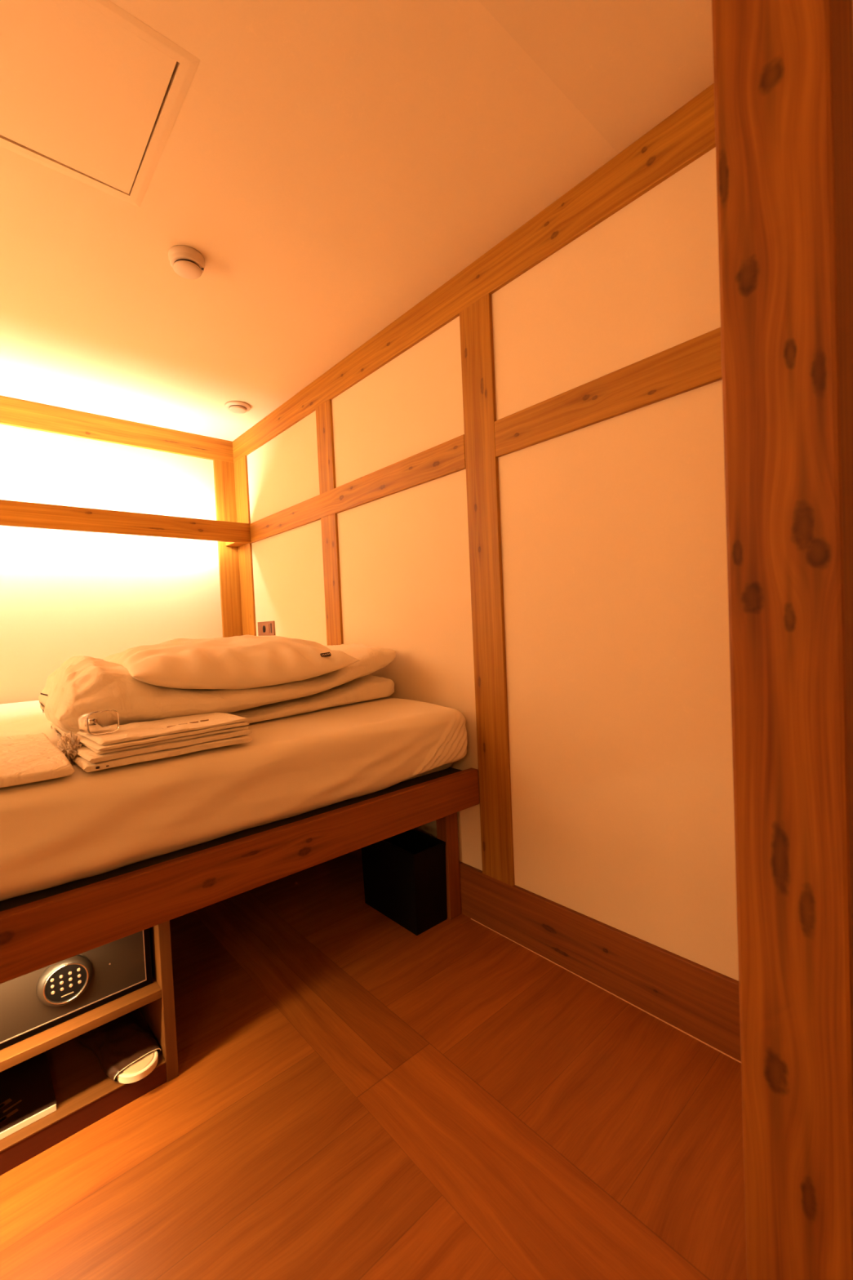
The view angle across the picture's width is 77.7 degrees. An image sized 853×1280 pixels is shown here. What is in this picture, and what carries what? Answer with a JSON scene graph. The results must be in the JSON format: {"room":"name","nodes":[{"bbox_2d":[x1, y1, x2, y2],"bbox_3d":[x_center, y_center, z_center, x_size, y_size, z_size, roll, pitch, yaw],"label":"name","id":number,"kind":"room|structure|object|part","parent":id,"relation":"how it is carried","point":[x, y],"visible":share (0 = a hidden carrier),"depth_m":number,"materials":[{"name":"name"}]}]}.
{"room":"hotel bedroom","nodes":[
{"label":"hotel bedroom","id":0,"kind":"room"},
{"bbox_2d":[0,423,222,704],"bbox_3d":[-2.122,-0.096,2.439,2.564,2.321,0.100,-4,2,-41],"label":"wall","id":1,"kind":"structure","parent":0,"point":[64,594],"depth_m":2.73,"materials":[{"name":"paint"}]},
{"bbox_2d":[0,395,233,462],"bbox_3d":[-2.096,-1.073,2.401,2.454,0.129,0.027,-4,2,-41],"label":"trim","id":2,"kind":"structure","parent":1,"relation":"attached to","point":[16,412],"depth_m":2.77,"materials":[{"name":"brown wood"}]},
{"bbox_2d":[0,499,250,546],"bbox_3d":[-2.002,-0.556,2.334,2.452,0.112,0.189,-4,2,-41],"label":"horizontal beam","id":3,"kind":"structure","parent":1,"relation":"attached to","point":[12,513],"depth_m":2.63,"materials":[{"name":"brown wood"}]},
{"bbox_2d":[213,459,243,637],"bbox_3d":[-1.190,-0.410,3.195,0.118,1.324,0.027,-4,2,-41],"label":"trim","id":4,"kind":"structure","parent":1,"relation":"attached to","point":[224,471],"depth_m":3.18,"materials":[{"name":"brown wood"}]},
{"bbox_2d":[0,0,714,441],"bbox_3d":[-0.731,-1.214,0.856,2.464,0.120,4.132,-4,2,-41],"label":"ceiling","id":5,"kind":"structure","parent":0,"point":[331,166],"depth_m":1.38,"materials":[{"name":"paint"}]},
{"bbox_2d":[0,0,200,207],"bbox_3d":[-0.848,-1.170,1.046,0.617,0.036,0.482,-4,2,-41],"label":"access hatch","id":6,"kind":"object","parent":5,"relation":"attached to","point":[84,83],"visible":0.95,"depth_m":1.11,"materials":[{"name":"paint"}]},
{"bbox_2d":[168,244,204,279],"bbox_3d":[-0.735,-1.152,1.625,0.103,0.048,0.103,-4,2,-41],"label":"smoke detector","id":7,"kind":"object","parent":5,"relation":"attached to","point":[186,261],"visible":1,"depth_m":1.60,"materials":[{"name":"beige plastic"}]},
{"bbox_2d":[224,400,250,413],"bbox_3d":[-0.964,-1.183,2.704,0.126,0.027,0.126,-4,2,-41],"label":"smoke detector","id":8,"kind":"object","parent":5,"relation":"attached to","point":[235,406],"visible":1,"depth_m":2.68,"materials":[{"name":"beige plastic"}]},
{"bbox_2d":[0,853,746,1279],"bbox_3d":[-0.630,1.083,0.921,2.664,0.080,4.332,-4,2,-41],"label":"floor","id":9,"kind":"structure","parent":0,"point":[356,1094],"depth_m":1.09,"materials":[{"name":"brown wood"}]},
{"bbox_2d":[0,920,178,1175],"bbox_3d":[-1.117,0.849,1.096,0.984,0.420,0.465,-4,2,-41],"label":"shelf unit","id":10,"kind":"object","parent":9,"relation":"on","point":[84,1095],"visible":0.46,"depth_m":1.18,"materials":[{"name":"brown wood"}]},
{"bbox_2d":[0,1051,56,1139],"bbox_3d":[-1.032,0.998,1.096,0.406,0.015,0.297,-4,2,-41],"label":"booklet","id":11,"kind":"object","parent":10,"relation":"on","point":[27,1094],"visible":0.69,"depth_m":1.14,"materials":[{"name":"black paper"}]},
{"bbox_2d":[0,1097,22,1122],"bbox_3d":[-0.891,0.985,1.092,0.053,0.001,0.093,-2,2,29],"label":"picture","id":12,"kind":"object","parent":11,"relation":"on","point":[11,1108],"depth_m":1.11,"materials":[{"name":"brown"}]},
{"bbox_2d":[0,928,152,1049],"bbox_3d":[-0.990,0.733,1.178,0.603,0.193,0.391,-4,2,-41],"label":"safe","id":13,"kind":"object","parent":10,"relation":"on","point":[34,1002],"visible":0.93,"depth_m":1.13,"materials":[{"name":"grey metal"}]},
{"bbox_2d":[0,973,161,1071],"bbox_3d":[-1.117,0.848,1.096,0.932,0.020,0.464,-4,2,-41],"label":"shelf","id":14,"kind":"object","parent":10,"relation":"attached to","point":[13,1055],"depth_m":1.13,"materials":[{"name":"brown wood"}]},
{"bbox_2d":[75,1012,160,1084],"bbox_3d":[-0.736,0.966,1.274,0.266,0.041,0.115,-1,2,40],"label":"slipper","id":15,"kind":"object","parent":10,"relation":"on","point":[125,1051],"visible":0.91,"depth_m":1.24,"materials":[{"name":"beige plastic"}]},
{"bbox_3d":[-0.759,0.824,1.413,0.026,0.420,0.465,-4,2,-41],"label":"panel","id":16,"kind":"part","parent":10,"relation":"part of","materials":[{"name":"brown wood"}]},
{"bbox_2d":[0,767,479,983],"bbox_3d":[-1.256,0.773,1.820,2.151,0.543,1.932,-4,2,-41],"label":"frame","id":17,"kind":"object","parent":9,"relation":"on","point":[42,928],"visible":0.46,"depth_m":1.22,"materials":[{"name":"brown wood"}]},
{"bbox_2d":[0,697,467,901],"bbox_3d":[-1.267,0.392,1.799,2.145,0.228,1.910,-4,2,-41],"label":"mattress","id":18,"kind":"object","parent":17,"relation":"on","point":[81,824],"visible":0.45,"depth_m":1.26,"materials":[{"name":"beige fabric"}]},
{"bbox_2d":[0,733,74,787],"bbox_3d":[-1.146,0.275,1.048,0.685,0.050,0.506,-4,2,-41],"label":"robe","id":19,"kind":"object","parent":18,"relation":"on","point":[26,758],"visible":1,"depth_m":1.10,"materials":[{"name":"beige fabric"}]},
{"bbox_2d":[56,731,82,764],"bbox_3d":[-0.837,0.252,1.243,0.055,0.076,0.185,-4,2,-41],"label":"plastic wrap","id":20,"kind":"object","parent":18,"relation":"on","point":[68,743],"visible":0.61,"depth_m":1.21,"materials":[{"name":"plastic"}]},
{"bbox_2d":[72,734,252,772],"bbox_3d":[-0.656,0.260,1.309,0.369,0.018,0.250,-4,2,-41],"label":"folded towel","id":21,"kind":"object","parent":18,"relation":"on","point":[85,765],"visible":0.45,"depth_m":1.20,"materials":[{"name":"beige fabric"}]},
{"bbox_2d":[75,728,251,763],"bbox_3d":[-0.657,0.244,1.313,0.359,0.015,0.240,-4,2,-44],"label":"folded towel","id":22,"kind":"object","parent":21,"relation":"on","point":[84,752],"visible":0.43,"depth_m":1.20,"materials":[{"name":"beige fabric"}]},
{"bbox_2d":[79,725,248,754],"bbox_3d":[-0.654,0.232,1.323,0.344,0.011,0.236,-4,2,-41],"label":"folded towel","id":23,"kind":"object","parent":22,"relation":"on","point":[242,727],"visible":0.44,"depth_m":1.23,"materials":[{"name":"beige fabric"}]},
{"bbox_2d":[75,721,249,751],"bbox_3d":[-0.654,0.223,1.316,0.237,0.010,0.340,-1,2,44],"label":"folded towel","id":24,"kind":"object","parent":23,"relation":"on","point":[82,739],"visible":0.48,"depth_m":1.21,"materials":[{"name":"beige fabric"}]},
{"bbox_2d":[76,712,248,745],"bbox_3d":[-0.654,0.212,1.323,0.333,0.014,0.229,-4,2,-44],"label":"folded towel","id":25,"kind":"object","parent":24,"relation":"on","point":[133,731],"visible":0.8,"depth_m":1.29,"materials":[{"name":"beige fabric"}]},
{"bbox_2d":[78,709,119,735],"bbox_3d":[-0.767,0.190,1.234,0.063,0.054,0.069,-1,2,35],"label":"plastic cup","id":26,"kind":"object","parent":25,"relation":"on","point":[104,722],"visible":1,"depth_m":1.25,"materials":[{"name":"white"}]},
{"bbox_2d":[38,644,395,737],"bbox_3d":[-0.673,0.142,1.848,1.105,0.237,0.669,-4,2,-41],"label":"duvet","id":27,"kind":"object","parent":18,"relation":"on","point":[81,685],"visible":0.63,"depth_m":1.50,"materials":[{"name":"beige fabric"}]},
{"bbox_2d":[102,635,359,689],"bbox_3d":[-0.663,0.066,1.769,0.690,0.162,0.540,-4,2,-41],"label":"pillow","id":28,"kind":"object","parent":27,"relation":"on","point":[244,661],"visible":0.91,"depth_m":1.58,"materials":[{"name":"beige fabric"}]},
{"bbox_3d":[0.078,0.772,1.893,0.055,0.424,0.055,-4,2,-41],"label":"leg","id":29,"kind":"part","parent":17,"relation":"part of","materials":[{"name":"brown wood"}]},
{"bbox_2d":[361,828,447,935],"bbox_3d":[-0.086,0.852,1.931,0.146,0.277,0.316,-4,2,-41],"label":"waste bin","id":30,"kind":"object","parent":9,"relation":"on","point":[404,873],"visible":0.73,"depth_m":1.84,"materials":[{"name":"black plastic"}]},
{"bbox_2d":[246,146,738,981],"bbox_3d":[0.243,-0.181,1.773,0.100,2.321,4.232,-4,2,-41],"label":"wall","id":31,"kind":"structure","parent":0,"point":[614,550],"depth_m":1.48,"materials":[{"name":"paint"}]},
{"bbox_2d":[233,455,256,635],"bbox_3d":[-1.083,-0.414,3.177,0.021,1.324,0.196,-4,2,-41],"label":"trim","id":32,"kind":"structure","parent":31,"relation":"attached to","point":[241,474],"depth_m":3.14,"materials":[{"name":"brown wood"}]},
{"bbox_2d":[257,621,275,635],"bbox_3d":[-0.899,-0.065,2.988,0.014,0.080,0.221,-4,2,-41],"label":"wall outlet","id":33,"kind":"object","parent":31,"relation":"attached to","point":[265,628],"visible":1,"depth_m":2.98,"materials":[{"name":"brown plastic"}]},
{"bbox_2d":[315,399,343,645],"bbox_3d":[-0.428,-0.139,2.458,0.021,1.890,0.127,-4,2,-41],"label":"trim","id":34,"kind":"structure","parent":31,"relation":"attached to","point":[324,422],"depth_m":2.43,"materials":[{"name":"brown wood"}]},
{"bbox_2d":[249,434,466,543],"bbox_3d":[-0.446,-0.627,2.439,0.022,0.112,1.757,-4,2,-41],"label":"trim","id":35,"kind":"structure","parent":31,"relation":"attached to","point":[446,458],"depth_m":2.17,"materials":[{"name":"brown wood"}]},
{"bbox_2d":[232,82,715,462],"bbox_3d":[-0.196,-1.149,2.116,0.022,0.129,2.972,-4,2,-41],"label":"ceiling beam","id":36,"kind":"structure","parent":31,"relation":"attached to","point":[686,135],"depth_m":1.54,"materials":[{"name":"brown wood"}]},
{"bbox_2d":[459,293,515,885],"bbox_3d":[0.202,-0.145,1.745,0.022,1.894,0.133,-4,2,-41],"label":"wall post","id":37,"kind":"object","parent":31,"relation":"attached to","point":[476,327],"depth_m":1.73,"materials":[{"name":"brown wood"}]},
{"bbox_2d":[349,848,741,1061],"bbox_3d":[0.285,0.888,1.731,0.023,0.183,4.130,-4,2,-41],"label":"baseboard","id":38,"kind":"structure","parent":31,"relation":"attached to","point":[702,1002],"depth_m":1.45,"materials":[{"name":"brown wood"}]},
{"bbox_2d":[471,918,741,1062],"bbox_3d":[0.505,0.977,1.470,0.002,0.002,1.050,-4,2,-41],"label":"trim","id":39,"kind":"structure","parent":31,"relation":"attached to","point":[471,918],"depth_m":1.44,"materials":[{"name":"brown wood"}]},
{"bbox_2d":[494,327,722,457],"bbox_3d":[0.517,-0.639,1.349,0.022,0.112,0.886,-4,2,-41],"label":"trim","id":40,"kind":"structure","parent":31,"relation":"attached to","point":[694,363],"depth_m":1.36,"materials":[{"name":"brown wood"}]},
{"bbox_3d":[0.669,-0.113,0.837,0.480,2.201,0.065,-4,2,-41],"label":"wall partition","id":41,"kind":"structure","parent":0,"visible":0},
{"bbox_2d":[711,0,852,1279],"bbox_3d":[0.444,-0.098,0.638,0.120,2.201,0.112,-4,2,-41],"label":"wooden post","id":42,"kind":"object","parent":41,"relation":"attached to","point":[783,69],"depth_m":0.59,"materials":[{"name":"brown wood"}]}
]}

